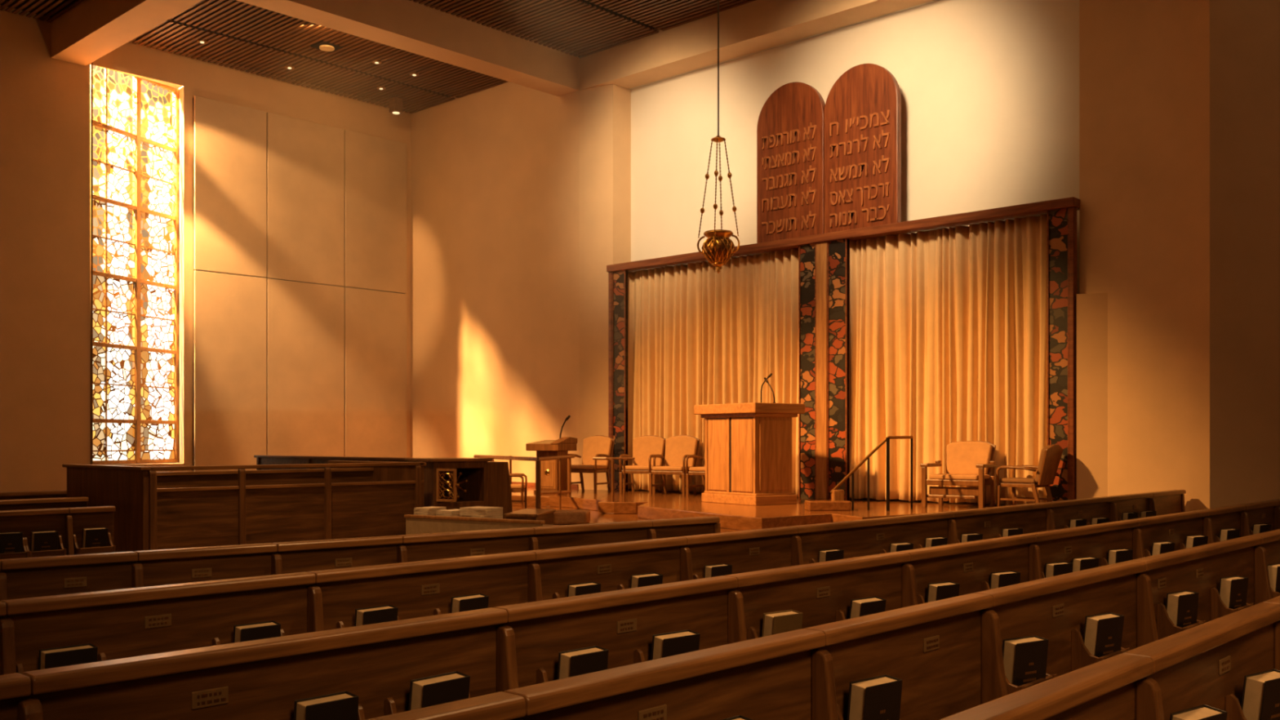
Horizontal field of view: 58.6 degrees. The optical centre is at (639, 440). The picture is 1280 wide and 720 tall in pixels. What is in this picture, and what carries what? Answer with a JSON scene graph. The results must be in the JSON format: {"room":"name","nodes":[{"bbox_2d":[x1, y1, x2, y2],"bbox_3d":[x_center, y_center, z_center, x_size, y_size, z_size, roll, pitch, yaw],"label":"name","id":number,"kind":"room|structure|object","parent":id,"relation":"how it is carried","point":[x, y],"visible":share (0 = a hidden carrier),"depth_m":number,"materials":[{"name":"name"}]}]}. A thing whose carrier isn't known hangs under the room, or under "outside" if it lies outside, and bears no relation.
{"room":"house of worship","nodes":[
{"label":"house of worship","id":0,"kind":"room"},
{"bbox_2d":[0,0,83,22],"bbox_3d":[-11.293,-7.020,14.117,4.620,0.140,9.200,0,0,43],"label":"ceiling panel","id":1,"kind":"object","parent":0,"point":[53,9],"visible":1,"depth_m":18.41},
{"bbox_2d":[0,4,410,492],"bbox_3d":[-11.979,-3.050,17.497,1.000,9.200,21.200,0,0,43],"label":"wall","id":2,"kind":"structure","parent":0,"point":[45,100],"depth_m":19.18,"materials":[{"name":"paint"}]},
{"bbox_2d":[50,0,201,66],"bbox_3d":[-0.808,-7.015,10.996,24.200,1.270,0.560,0,0,43],"label":"beam","id":3,"kind":"structure","parent":2,"relation":"attached to","point":[91,29],"depth_m":17.93,"materials":[{"name":"paint"}]},
{"bbox_2d":[90,62,178,464],"bbox_3d":[-9.077,-3.098,20.549,0.100,7.045,2.145,0,0,18],"label":"window","id":4,"kind":"structure","parent":2,"relation":"in","point":[135,331],"depth_m":20.52,"materials":[{"name":"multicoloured glass"}]},
{"bbox_2d":[93,64,182,465],"bbox_3d":[-8.744,-3.110,20.452,0.715,7.080,2.174,0,0,18],"label":"trim","id":5,"kind":"structure","parent":2,"relation":"attached to","point":[173,85],"depth_m":20.55,"materials":[{"name":"paint"}]},
{"bbox_2d":[194,270,266,471],"bbox_3d":[-7.640,-0.920,21.326,0.050,4.340,1.416,0,0,43],"label":"wall panel","id":6,"kind":"object","parent":2,"relation":"attached to","point":[230,310],"visible":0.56,"depth_m":21.27,"materials":[{"name":"stone"}]},
{"bbox_2d":[194,95,266,277],"bbox_3d":[-7.640,-4.695,21.326,0.050,3.170,1.416,0,0,43],"label":"wall panel","id":7,"kind":"object","parent":2,"relation":"attached to","point":[230,140],"visible":1,"depth_m":21.27,"materials":[{"name":"paint"}]},
{"bbox_2d":[193,97,404,471],"bbox_3d":[-6.569,-2.510,22.529,0.029,7.480,4.620,0,0,43],"label":"trim","id":8,"kind":"structure","parent":2,"relation":"attached to","point":[193,98],"depth_m":20.84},
{"bbox_2d":[266,278,344,456],"bbox_3d":[-6.568,-0.920,22.472,0.050,4.340,1.676,0,0,43],"label":"wall panel","id":9,"kind":"object","parent":2,"relation":"attached to","point":[305,322],"visible":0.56,"depth_m":22.41,"materials":[{"name":"paint"}]},
{"bbox_2d":[266,111,344,286],"bbox_3d":[-6.568,-4.695,22.472,0.050,3.170,1.676,0,0,43],"label":"wall panel","id":10,"kind":"object","parent":2,"relation":"attached to","point":[305,159],"visible":1,"depth_m":22.41,"materials":[{"name":"paint"}]},
{"bbox_2d":[343,129,406,293],"bbox_3d":[-5.468,-4.695,23.648,0.050,3.170,1.496,0,0,43],"label":"wall panel","id":11,"kind":"object","parent":2,"relation":"attached to","point":[375,167],"visible":1,"depth_m":23.60,"materials":[{"name":"paint"}]},
{"bbox_2d":[344,287,406,457],"bbox_3d":[-5.468,-0.920,23.648,0.050,4.340,1.496,0,0,43],"label":"wall panel","id":12,"kind":"object","parent":2,"relation":"attached to","point":[375,321],"visible":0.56,"depth_m":23.59,"materials":[{"name":"stone"}]},
{"bbox_2d":[128,0,507,113],"bbox_3d":[-5.484,-7.020,20.330,4.620,0.140,6.690,0,0,43],"label":"ceiling","id":13,"kind":"structure","parent":0,"point":[237,33],"depth_m":20.73,"materials":[{"name":"wood"}]},
{"bbox_2d":[311,38,342,52],"bbox_3d":[-5.532,-6.955,20.162,0.400,0.090,0.400,0,0,43],"label":"ceiling lamp","id":14,"kind":"object","parent":13,"relation":"attached to","point":[322,45],"visible":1,"depth_m":20.10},
{"bbox_2d":[389,97,403,114],"bbox_3d":[-4.954,-6.804,23.181,0.200,0.332,0.200,0,0,43],"label":"spotlight","id":15,"kind":"object","parent":13,"relation":"attached to","point":[396,104],"visible":1,"depth_m":23.12,"materials":[{"name":"metal"}]},
{"bbox_2d":[410,80,578,488],"bbox_3d":[-2.896,-3.050,22.695,5.170,9.200,0.300,0,0,43],"label":"wall","id":16,"kind":"structure","parent":0,"point":[495,170],"depth_m":22.41,"materials":[{"name":"paint"}]},
{"bbox_2d":[237,0,578,96],"bbox_3d":[-8.294,-7.015,13.539,0.550,1.270,20.450,0,0,43],"label":"beam","id":17,"kind":"structure","parent":16,"relation":"attached to","point":[407,25],"depth_m":18.66,"materials":[{"name":"paint"}]},
{"bbox_2d":[409,0,755,57],"bbox_3d":[0.999,-7.020,14.269,12.030,0.140,6.690,0,0,43],"label":"ceiling panel","id":18,"kind":"object","parent":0,"point":[580,27],"visible":1,"depth_m":18.79,"materials":[{"name":"wood"}]},
{"bbox_2d":[697,0,739,273],"bbox_3d":[1.131,-4.675,16.467,0.483,4.550,0.484,0,0,-31],"label":"lamp","id":19,"kind":"object","parent":18,"relation":"hanging from","point":[717,249],"visible":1,"depth_m":16.39,"materials":[{"name":"metal"}]},
{"bbox_2d":[511,506,739,533],"bbox_3d":[-1.321,1.310,17.697,13.699,0.480,6.050,0,0,43],"label":"step","id":20,"kind":"structure","parent":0,"point":[595,517],"depth_m":15.83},
{"bbox_2d":[492,458,527,509],"bbox_3d":[-2.033,0.658,17.289,0.599,0.824,0.546,0,0,0],"label":"armchair","id":21,"kind":"object","parent":20,"relation":"on","point":[522,488],"visible":0.37,"depth_m":17.06,"materials":[{"name":"wood"}]},
{"bbox_2d":[473,454,574,510],"bbox_3d":[-1.834,0.647,17.144,1.368,0.846,4.748,0,0,3],"label":"railing","id":22,"kind":"object","parent":20,"relation":"on","point":[538,460],"visible":0.83,"depth_m":16.04,"materials":[{"name":"brown wood"}]},
{"bbox_2d":[553,509,590,524],"bbox_3d":[-0.931,0.990,14.669,0.596,0.160,0.548,0,0,-9],"label":"step block","id":23,"kind":"object","parent":20,"relation":"on","point":[566,517],"visible":0.72,"depth_m":14.41,"materials":[{"name":"brown wood"}]},
{"bbox_2d":[511,487,1008,530],"bbox_3d":[-0.930,0.985,18.408,13.298,0.170,4.477,0,0,43],"label":"stage platform","id":24,"kind":"structure","parent":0,"point":[672,504],"depth_m":15.25,"materials":[{"name":"wood"}]},
{"bbox_2d":[525,436,577,494],"bbox_3d":[-1.480,0.425,19.088,0.680,0.950,0.554,0,0,33],"label":"lectern","id":25,"kind":"object","parent":24,"relation":"on","point":[561,446],"visible":0.76,"depth_m":18.95,"materials":[{"name":"brown wood"}]},
{"bbox_2d":[568,435,614,493],"bbox_3d":[-0.864,0.409,19.721,0.650,0.982,0.714,0,0,27],"label":"armchair","id":26,"kind":"object","parent":24,"relation":"on","point":[597,446],"visible":0.82,"depth_m":19.82,"materials":[{"name":"fabric"}]},
{"bbox_2d":[608,271,612,490],"bbox_3d":[-0.495,-1.045,20.354,0.075,3.890,0.120,0,0,43],"label":"post","id":27,"kind":"object","parent":24,"relation":"on","point":[610,273],"visible":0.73,"depth_m":20.31,"materials":[{"name":"brown wood"}]},
{"bbox_2d":[592,457,635,502],"bbox_3d":[-0.384,0.574,16.660,0.616,0.652,0.180,0,0,-2],"label":"table","id":28,"kind":"object","parent":24,"relation":"on","point":[611,459],"visible":1,"depth_m":16.63,"materials":[{"name":"brown wood"}]},
{"bbox_2d":[612,270,627,491],"bbox_3d":[-0.354,-1.045,20.209,0.320,3.890,0.080,0,0,43],"label":"mosaic panel","id":29,"kind":"object","parent":24,"relation":"on","point":[620,278],"visible":0.83,"depth_m":20.19,"materials":[{"name":"multicoloured"}]},
{"bbox_2d":[618,435,666,494],"bbox_3d":[0.063,0.409,19.261,0.650,0.982,0.714,0,0,19],"label":"armchair","id":30,"kind":"object","parent":24,"relation":"on","point":[643,446],"visible":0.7,"depth_m":19.41,"materials":[{"name":"fabric"}]},
{"bbox_2d":[648,435,699,496],"bbox_3d":[0.575,0.409,18.744,0.650,0.982,0.714,0,0,25],"label":"armchair","id":31,"kind":"object","parent":24,"relation":"on","point":[678,447],"visible":0.88,"depth_m":18.86,"materials":[{"name":"fabric"}]},
{"bbox_2d":[685,448,705,496],"bbox_3d":[1.177,0.409,18.294,0.650,0.982,0.714,0,0,31],"label":"armchair","id":32,"kind":"object","parent":24,"relation":"on","point":[694,470],"visible":0.34,"depth_m":18.15,"materials":[{"name":"fabric"}]},
{"bbox_2d":[693,402,804,506],"bbox_3d":[1.552,0.195,16.332,0.920,1.410,1.380,0,0,-34],"label":"pulpit","id":33,"kind":"object","parent":24,"relation":"on","point":[748,445],"visible":1,"depth_m":15.94,"materials":[{"name":"brown wood"}]},
{"bbox_2d":[798,243,816,499],"bbox_3d":[2.582,-1.045,17.463,0.320,3.890,0.080,0,0,43],"label":"mosaic panel","id":34,"kind":"object","parent":24,"relation":"on","point":[806,253],"visible":1,"depth_m":17.46,"materials":[{"name":"stone"}]},
{"bbox_2d":[816,241,826,499],"bbox_3d":[2.772,-1.045,17.286,0.190,3.890,0.100,0,0,43],"label":"post","id":35,"kind":"object","parent":24,"relation":"on","point":[821,247],"visible":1,"depth_m":17.24,"materials":[{"name":"brown wood"}]},
{"bbox_2d":[804,500,851,511],"bbox_3d":[2.411,0.840,14.637,0.560,0.120,0.329,0,0,-5],"label":"step block","id":36,"kind":"object","parent":24,"relation":"on","point":[811,505],"visible":1,"depth_m":14.48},
{"bbox_2d":[826,238,848,500],"bbox_3d":[2.970,-1.045,17.101,0.340,3.890,0.080,0,0,43],"label":"mosaic panel","id":37,"kind":"object","parent":24,"relation":"on","point":[837,251],"visible":0.86,"depth_m":17.09,"materials":[{"name":"stone"}]},
{"bbox_2d":[830,435,913,511],"bbox_3d":[3.004,0.422,14.725,1.075,0.955,0.469,0,0,6],"label":"handrail","id":38,"kind":"object","parent":24,"relation":"on","point":[836,495],"visible":0.8,"depth_m":14.70,"materials":[{"name":"metal"}]},
{"bbox_2d":[920,440,996,508],"bbox_3d":[4.301,0.458,15.257,0.870,0.885,0.724,0,0,37],"label":"armchair","id":39,"kind":"object","parent":24,"relation":"on","point":[968,463],"visible":0.97,"depth_m":15.21,"materials":[{"name":"fabric"}]},
{"bbox_2d":[995,444,1062,506],"bbox_3d":[5.035,0.478,14.729,0.490,0.844,0.714,0,0,-45],"label":"armchair","id":40,"kind":"object","parent":24,"relation":"on","point":[1051,455],"visible":0.84,"depth_m":14.59,"materials":[{"name":"wood"}]},
{"bbox_2d":[631,0,1079,505],"bbox_3d":[3.062,-2.465,17.918,10.000,8.030,0.240,0,0,43],"label":"wall","id":41,"kind":"structure","parent":0,"point":[989,89],"depth_m":16.76,"materials":[{"name":"white paint"}]},
{"bbox_2d":[578,84,631,489],"bbox_3d":[-0.639,-2.415,20.797,0.720,7.930,0.610,0,0,43],"label":"wall","id":42,"kind":"structure","parent":41,"relation":"attached to","point":[604,111],"depth_m":20.65,"materials":[{"name":"paint"}]},
{"bbox_2d":[629,0,938,89],"bbox_3d":[2.960,-6.430,17.808,10.000,0.100,0.060,0,0,43],"label":"trim","id":43,"kind":"structure","parent":41,"relation":"attached to","point":[932,1],"depth_m":18.30,"materials":[{"name":"white paint"}]},
{"bbox_2d":[1079,0,1209,511],"bbox_3d":[6.425,-4.450,14.062,2.020,12.000,0.040,0,0,43],"label":"wall","id":44,"kind":"structure","parent":0,"point":[1144,64],"depth_m":14.14,"materials":[{"name":"paint"}]},
{"bbox_2d":[606,196,1079,271],"bbox_3d":[2.579,-3.050,17.562,8.400,0.120,0.320,0,0,43],"label":"beam","id":45,"kind":"structure","parent":44,"relation":"attached to","point":[1034,209],"depth_m":16.55,"materials":[{"name":"brown wood"}]},
{"bbox_2d":[627,248,798,496],"bbox_3d":[1.190,-1.049,18.973,3.955,3.862,0.250,0,0,43],"label":"curtain","id":46,"kind":"object","parent":45,"relation":"hanging from","point":[698,335],"visible":0.63,"depth_m":19.01,"materials":[{"name":"fabric"}]},
{"bbox_2d":[756,81,825,243],"bbox_3d":[2.361,-4.350,17.878,1.270,2.480,0.137,0,0,43],"label":"tablet","id":47,"kind":"object","parent":45,"relation":"on","point":[790,129],"visible":1,"depth_m":17.82,"materials":[{"name":"brown wood"}]},
{"bbox_2d":[824,62,901,233],"bbox_3d":[3.296,-4.350,17.004,1.270,2.480,0.137,0,0,43],"label":"tablet","id":48,"kind":"object","parent":45,"relation":"on","point":[863,107],"visible":1,"depth_m":16.92,"materials":[{"name":"brown wood"}]},
{"bbox_2d":[848,213,1047,505],"bbox_3d":[4.284,-1.049,16.081,3.325,3.862,0.239,0,0,43],"label":"curtain","id":49,"kind":"object","parent":45,"relation":"hanging from","point":[948,327],"visible":0.9,"depth_m":16.03,"materials":[{"name":"fabric"}]},
{"bbox_2d":[1047,207,1069,502],"bbox_3d":[5.435,-1.045,14.796,0.290,3.890,0.080,0,0,43],"label":"mosaic panel","id":50,"kind":"object","parent":45,"relation":"attached to","point":[1058,220],"visible":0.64,"depth_m":14.78,"materials":[{"name":"multicoloured tile"}]},
{"bbox_2d":[1069,206,1076,499],"bbox_3d":[5.571,-1.045,14.682,0.055,3.890,0.120,0,0,43],"label":"post","id":51,"kind":"object","parent":45,"relation":"attached to","point":[1073,211],"visible":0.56,"depth_m":14.64,"materials":[{"name":"brown wood"}]},
{"bbox_2d":[1075,293,1107,499],"bbox_3d":[5.766,-0.160,14.576,0.365,3.420,0.150,0,0,43],"label":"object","id":52,"kind":"structure","parent":44,"relation":"attached to","point":[1091,309],"depth_m":14.57,"materials":[{"name":"paint"}]},
{"bbox_2d":[1209,0,1279,508],"bbox_3d":[10.310,-4.450,11.101,8.500,12.000,2.700,0,0,43],"label":"wall","id":53,"kind":"structure","parent":0,"point":[1245,34],"depth_m":12.89,"materials":[{"name":"paint"}]},
{"bbox_2d":[578,0,933,90],"bbox_3d":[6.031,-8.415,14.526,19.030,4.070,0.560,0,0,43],"label":"beam","id":54,"kind":"structure","parent":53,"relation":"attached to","point":[756,25],"depth_m":18.64,"materials":[{"name":"paint"}]},
{"bbox_3d":[-2.765,1.610,9.635,25.600,0.120,22.700,0,0,43],"label":"floor","id":55,"kind":"structure","parent":0,"visible":0},
{"bbox_2d":[0,489,66,499],"bbox_3d":[-8.747,1.075,11.854,0.670,0.950,5.430,0,0,43],"label":"pew","id":56,"kind":"object","parent":55,"relation":"on","point":[40,494],"visible":0.12,"depth_m":13.33,"materials":[{"name":"brown wood"}]},
{"bbox_2d":[0,497,88,511],"bbox_3d":[-7.601,1.075,10.371,0.670,0.950,4.830,0,0,43],"label":"pew","id":57,"kind":"object","parent":55,"relation":"on","point":[68,502],"visible":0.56,"depth_m":11.67,"materials":[{"name":"brown wood"}]},
{"bbox_2d":[0,506,115,559],"bbox_3d":[-6.384,1.075,8.891,0.670,0.950,4.330,0,0,43],"label":"pew","id":58,"kind":"object","parent":55,"relation":"on","point":[69,523],"visible":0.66,"depth_m":9.99,"materials":[{"name":"brown wood"}]},
{"bbox_2d":[0,531,22,553],"bbox_3d":[-5.333,0.907,9.642,0.196,0.251,0.086,0,0,-44],"label":"book","id":59,"kind":"object","parent":58,"relation":"in","point":[10,542],"visible":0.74,"depth_m":9.62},
{"bbox_2d":[30,530,57,551],"bbox_3d":[-5.139,0.910,9.845,0.096,0.247,0.197,0,0,41],"label":"book","id":60,"kind":"object","parent":58,"relation":"in","point":[46,540],"visible":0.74,"depth_m":9.81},
{"bbox_2d":[81,527,107,547],"bbox_3d":[-4.848,0.908,10.147,0.100,0.253,0.189,0,0,42],"label":"book","id":61,"kind":"object","parent":58,"relation":"in","point":[96,536],"visible":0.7,"depth_m":10.11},
{"bbox_2d":[62,460,426,552],"bbox_3d":[-4.459,0.907,13.135,2.045,1.285,3.420,0,0,43],"label":"wooden partition","id":62,"kind":"object","parent":55,"relation":"on","point":[154,510],"visible":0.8,"depth_m":12.30,"materials":[{"name":"brown wood"}]},
{"bbox_2d":[253,455,408,470],"bbox_3d":[-4.531,0.900,17.132,4.880,1.300,0.100,0,0,43],"label":"wall","id":63,"kind":"structure","parent":55,"relation":"on","point":[260,460],"depth_m":17.71,"materials":[{"name":"brown wood"}]},
{"bbox_2d":[0,515,720,600],"bbox_3d":[-1.877,1.075,7.078,6.260,0.950,0.670,0,0,-41],"label":"pew","id":64,"kind":"object","parent":55,"relation":"on","point":[38,576],"visible":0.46,"depth_m":6.66,"materials":[{"name":"brown wood"}]},
{"bbox_2d":[404,457,512,519],"bbox_3d":[-2.189,0.890,14.383,1.230,1.320,0.914,0,0,-41],"label":"organ console","id":65,"kind":"object","parent":55,"relation":"on","point":[451,483],"visible":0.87,"depth_m":14.35,"materials":[{"name":"brown wood"}]},
{"bbox_2d":[439,471,453,498],"bbox_3d":[-2.349,0.550,13.856,0.202,0.330,0.012,0,0,17],"label":"grille","id":66,"kind":"object","parent":65,"relation":"attached to","point":[446,489],"depth_m":13.85,"materials":[{"name":"gold metal"}]},
{"bbox_2d":[404,514,562,534],"bbox_3d":[-1.587,1.165,11.625,1.790,0.770,0.450,0,0,32],"label":"shelf","id":67,"kind":"object","parent":55,"relation":"on","point":[415,524],"visible":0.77,"depth_m":11.54,"materials":[{"name":"brown wood"}]},
{"bbox_2d":[413,506,446,515],"bbox_3d":[-2.213,0.781,12.047,0.223,0.138,0.296,0,0,32],"label":"paper stack","id":68,"kind":"object","parent":67,"relation":"on","point":[431,511],"visible":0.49,"depth_m":11.94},
{"bbox_2d":[435,509,459,516],"bbox_3d":[-1.943,0.791,11.913,0.246,0.118,0.318,0,0,32],"label":"paper stack","id":69,"kind":"object","parent":67,"relation":"on","point":[449,513],"visible":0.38,"depth_m":11.80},
{"bbox_2d":[459,506,502,519],"bbox_3d":[-1.626,0.771,11.703,0.369,0.158,0.316,0,0,32],"label":"paper stack","id":70,"kind":"object","parent":67,"relation":"on","point":[482,512],"visible":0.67,"depth_m":11.60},
{"bbox_2d":[503,508,555,524],"bbox_3d":[-1.307,1.200,13.611,0.400,0.700,1.000,0,0,8],"label":"bench","id":71,"kind":"object","parent":55,"relation":"on","point":[546,515],"visible":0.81,"depth_m":13.43,"materials":[{"name":"brown wood"}]},
{"bbox_2d":[0,489,1186,675],"bbox_3d":[1.270,1.075,8.395,0.670,0.950,15.060,0,0,43],"label":"pew","id":72,"kind":"object","parent":55,"relation":"on","point":[125,623],"visible":0.46,"depth_m":5.68,"materials":[{"name":"brown wood"}]},
{"bbox_2d":[38,643,97,670],"bbox_3d":[-2.173,0.910,4.334,0.090,0.246,0.188,0,0,44],"label":"book","id":73,"kind":"object","parent":72,"relation":"in","point":[51,658],"visible":0.3,"depth_m":4.30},
{"bbox_2d":[232,620,280,643],"bbox_3d":[-1.647,0.910,4.895,0.096,0.246,0.181,0,0,44],"label":"book","id":74,"kind":"object","parent":72,"relation":"in","point":[268,629],"visible":0.24,"depth_m":4.86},
{"bbox_2d":[354,604,398,626],"bbox_3d":[-1.236,0.908,5.333,0.092,0.251,0.190,0,0,42],"label":"book","id":75,"kind":"object","parent":72,"relation":"in","point":[381,614],"visible":0.3,"depth_m":5.30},
{"bbox_2d":[450,593,488,613],"bbox_3d":[-0.862,0.908,5.736,0.098,0.252,0.187,0,0,41],"label":"book","id":76,"kind":"object","parent":72,"relation":"in","point":[478,601],"visible":0.29,"depth_m":5.70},
{"bbox_2d":[567,582,600,596],"bbox_3d":[-0.314,0.914,6.319,0.090,0.238,0.188,0,0,44],"label":"book","id":77,"kind":"object","parent":72,"relation":"in","point":[588,588],"visible":0.32,"depth_m":6.28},
{"bbox_2d":[630,572,662,588],"bbox_3d":[0.032,0.910,6.692,0.194,0.248,0.098,0,0,-42],"label":"book","id":78,"kind":"object","parent":72,"relation":"in","point":[648,579],"visible":0.3,"depth_m":6.65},
{"bbox_2d":[703,563,732,577],"bbox_3d":[0.488,0.909,7.184,0.182,0.246,0.084,0,0,-42],"label":"book","id":79,"kind":"object","parent":72,"relation":"in","point":[717,570],"visible":0.34,"depth_m":7.14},
{"bbox_2d":[817,548,844,562],"bbox_3d":[1.354,0.906,8.112,0.192,0.252,0.086,0,0,-41],"label":"book","id":80,"kind":"object","parent":72,"relation":"in","point":[826,555],"visible":0.36,"depth_m":8.07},
{"bbox_2d":[889,542,913,552],"bbox_3d":[2.007,0.914,8.799,0.186,0.242,0.101,0,0,-35],"label":"book","id":81,"kind":"object","parent":72,"relation":"in","point":[894,547],"visible":0.27,"depth_m":8.76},
{"bbox_2d":[924,536,947,547],"bbox_3d":[2.381,0.909,9.204,0.191,0.249,0.095,0,0,-36],"label":"book","id":82,"kind":"object","parent":72,"relation":"in","point":[930,541],"visible":0.32,"depth_m":9.16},
{"bbox_2d":[960,533,982,542],"bbox_3d":[2.806,0.913,9.669,0.192,0.238,0.086,0,0,-33],"label":"book","id":83,"kind":"object","parent":72,"relation":"in","point":[969,537],"visible":0.26,"depth_m":9.63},
{"bbox_2d":[1001,528,1022,537],"bbox_3d":[3.334,0.912,10.230,0.196,0.240,0.083,0,0,-33],"label":"book","id":84,"kind":"object","parent":72,"relation":"in","point":[1006,531],"visible":0.23,"depth_m":10.19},
{"bbox_2d":[1069,518,1086,528],"bbox_3d":[4.332,0.907,11.296,0.186,0.249,0.084,0,0,-37],"label":"book","id":85,"kind":"object","parent":72,"relation":"in","point":[1079,522],"visible":0.29,"depth_m":11.26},
{"bbox_2d":[1121,511,1137,520],"bbox_3d":[5.281,0.906,12.311,0.183,0.253,0.086,0,0,-34],"label":"book","id":86,"kind":"object","parent":72,"relation":"in","point":[1127,515],"visible":0.29,"depth_m":12.28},
{"bbox_2d":[0,498,1279,719],"bbox_3d":[1.904,1.075,6.892,0.689,0.950,13.932,0,0,43],"label":"pew","id":87,"kind":"object","parent":55,"relation":"on","point":[503,648],"visible":0.47,"depth_m":4.12,"materials":[{"name":"brown wood"}]},
{"bbox_2d":[293,691,358,719],"bbox_3d":[-0.957,0.907,3.470,0.089,0.251,0.180,0,0,43],"label":"book","id":88,"kind":"object","parent":87,"relation":"in","point":[344,705],"visible":1,"depth_m":3.45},
{"bbox_2d":[408,671,470,711],"bbox_3d":[-0.667,0.908,3.776,0.095,0.251,0.197,0,0,41],"label":"book","id":89,"kind":"object","parent":87,"relation":"in","point":[428,691],"visible":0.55,"depth_m":3.73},
{"bbox_2d":[557,645,608,679],"bbox_3d":[-0.216,0.908,4.256,0.092,0.251,0.190,0,0,45],"label":"book","id":90,"kind":"object","parent":87,"relation":"in","point":[577,662],"visible":0.25,"depth_m":4.21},
{"bbox_2d":[650,630,700,660],"bbox_3d":[0.140,0.909,4.633,0.198,0.250,0.097,0,0,-40],"label":"book","id":91,"kind":"object","parent":87,"relation":"in","point":[668,644],"visible":0.27,"depth_m":4.59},
{"bbox_2d":[761,609,803,637],"bbox_3d":[0.641,0.907,5.177,0.182,0.253,0.094,0,0,-38],"label":"book","id":92,"kind":"object","parent":87,"relation":"in","point":[778,622],"visible":0.38,"depth_m":5.14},
{"bbox_2d":[848,596,886,618],"bbox_3d":[1.128,0.912,5.693,0.189,0.244,0.102,0,0,-39],"label":"book","id":93,"kind":"object","parent":87,"relation":"in","point":[859,607],"visible":0.29,"depth_m":5.65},
{"bbox_2d":[926,581,959,602],"bbox_3d":[1.658,0.909,6.264,0.180,0.249,0.095,0,0,-35],"label":"book","id":94,"kind":"object","parent":87,"relation":"in","point":[941,590],"visible":0.26,"depth_m":6.23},
{"bbox_2d":[989,570,1020,589],"bbox_3d":[2.181,0.911,6.831,0.188,0.242,0.086,0,0,-33],"label":"book","id":95,"kind":"object","parent":87,"relation":"in","point":[1002,579],"visible":0.24,"depth_m":6.79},
{"bbox_2d":[1044,561,1073,577],"bbox_3d":[2.710,0.914,7.391,0.188,0.236,0.082,0,0,-32],"label":"book","id":96,"kind":"object","parent":87,"relation":"in","point":[1052,569],"visible":0.28,"depth_m":7.36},
{"bbox_2d":[1071,556,1098,572],"bbox_3d":[3.002,0.914,7.706,0.195,0.238,0.088,0,0,-33],"label":"book","id":97,"kind":"object","parent":87,"relation":"in","point":[1086,562],"visible":0.23,"depth_m":7.67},
{"bbox_2d":[1107,548,1133,564],"bbox_3d":[3.427,0.907,8.158,0.186,0.251,0.086,0,0,-32],"label":"book","id":98,"kind":"object","parent":87,"relation":"in","point":[1119,555],"visible":0.25,"depth_m":8.12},
{"bbox_2d":[1151,541,1175,555],"bbox_3d":[4.013,0.908,8.772,0.190,0.251,0.099,0,0,-34],"label":"book","id":99,"kind":"object","parent":87,"relation":"in","point":[1162,547],"visible":0.27,"depth_m":8.73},
{"bbox_2d":[1185,534,1208,548],"bbox_3d":[4.555,0.908,9.359,0.193,0.252,0.100,0,0,-31],"label":"book","id":100,"kind":"object","parent":87,"relation":"in","point":[1191,541],"visible":0.29,"depth_m":9.32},
{"bbox_2d":[1219,528,1239,541],"bbox_3d":[5.169,0.907,10.020,0.194,0.253,0.092,0,0,-34],"label":"book","id":101,"kind":"object","parent":87,"relation":"in","point":[1229,533],"visible":0.3,"depth_m":9.98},
{"bbox_2d":[1252,523,1271,534],"bbox_3d":[5.849,0.912,10.751,0.184,0.243,0.094,0,0,-32],"label":"book","id":102,"kind":"object","parent":87,"relation":"in","point":[1262,527],"visible":0.29,"depth_m":10.71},
{"bbox_2d":[367,528,1279,719],"bbox_3d":[2.249,1.075,5.680,0.688,0.950,12.632,0,0,43],"label":"pew","id":103,"kind":"object","parent":55,"relation":"on","point":[947,654],"visible":0.71,"depth_m":4.06,"materials":[{"name":"brown wood"}]},
{"bbox_2d":[847,675,902,719],"bbox_3d":[0.762,0.907,3.723,0.184,0.252,0.092,0,0,-39],"label":"book","id":104,"kind":"object","parent":103,"relation":"in","point":[876,698],"visible":1,"depth_m":3.69,"materials":[{"name":"leather"}]},
{"bbox_2d":[1002,635,1048,686],"bbox_3d":[1.526,0.911,4.540,0.186,0.244,0.091,0,0,-31],"label":"book","id":105,"kind":"object","parent":103,"relation":"in","point":[1024,658],"visible":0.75,"depth_m":4.50,"materials":[{"name":"paper"}]},
{"bbox_2d":[1083,612,1124,657],"bbox_3d":[2.075,0.909,5.123,0.196,0.249,0.096,0,0,-36],"label":"book","id":106,"kind":"object","parent":103,"relation":"in","point":[1103,633],"visible":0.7,"depth_m":5.08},
{"bbox_2d":[1165,590,1199,627],"bbox_3d":[2.807,0.911,5.918,0.193,0.242,0.087,0,0,-37],"label":"book","id":107,"kind":"object","parent":103,"relation":"in","point":[1181,606],"visible":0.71,"depth_m":5.88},
{"bbox_2d":[1218,575,1248,609],"bbox_3d":[3.397,0.909,6.543,0.180,0.246,0.090,0,0,-35],"label":"book","id":108,"kind":"object","parent":103,"relation":"in","point":[1233,590],"visible":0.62,"depth_m":6.50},
{"bbox_2d":[1267,563,1279,592],"bbox_3d":[4.048,0.910,7.235,0.192,0.245,0.089,0,0,-34],"label":"book","id":109,"kind":"object","parent":103,"relation":"in","point":[1273,569],"visible":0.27,"depth_m":7.17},
{"bbox_2d":[940,595,1279,719],"bbox_3d":[2.217,1.075,4.341,0.670,0.950,10.630,0,0,43],"label":"pew","id":110,"kind":"object","parent":55,"relation":"on","point":[1208,663],"visible":0.8,"depth_m":3.33,"materials":[{"name":"brown wood"}]},
{"bbox_2d":[1169,704,1227,719],"bbox_3d":[1.598,0.907,3.295,0.189,0.255,0.103,0,0,-36],"label":"book","id":111,"kind":"object","parent":110,"relation":"in","point":[1204,712],"visible":1,"depth_m":3.29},
{"bbox_2d":[1240,669,1279,719],"bbox_3d":[2.092,0.907,3.819,0.192,0.253,0.098,0,0,-35],"label":"book","id":112,"kind":"object","parent":110,"relation":"in","point":[1260,699],"visible":0.96,"depth_m":3.77,"materials":[{"name":"paper"}]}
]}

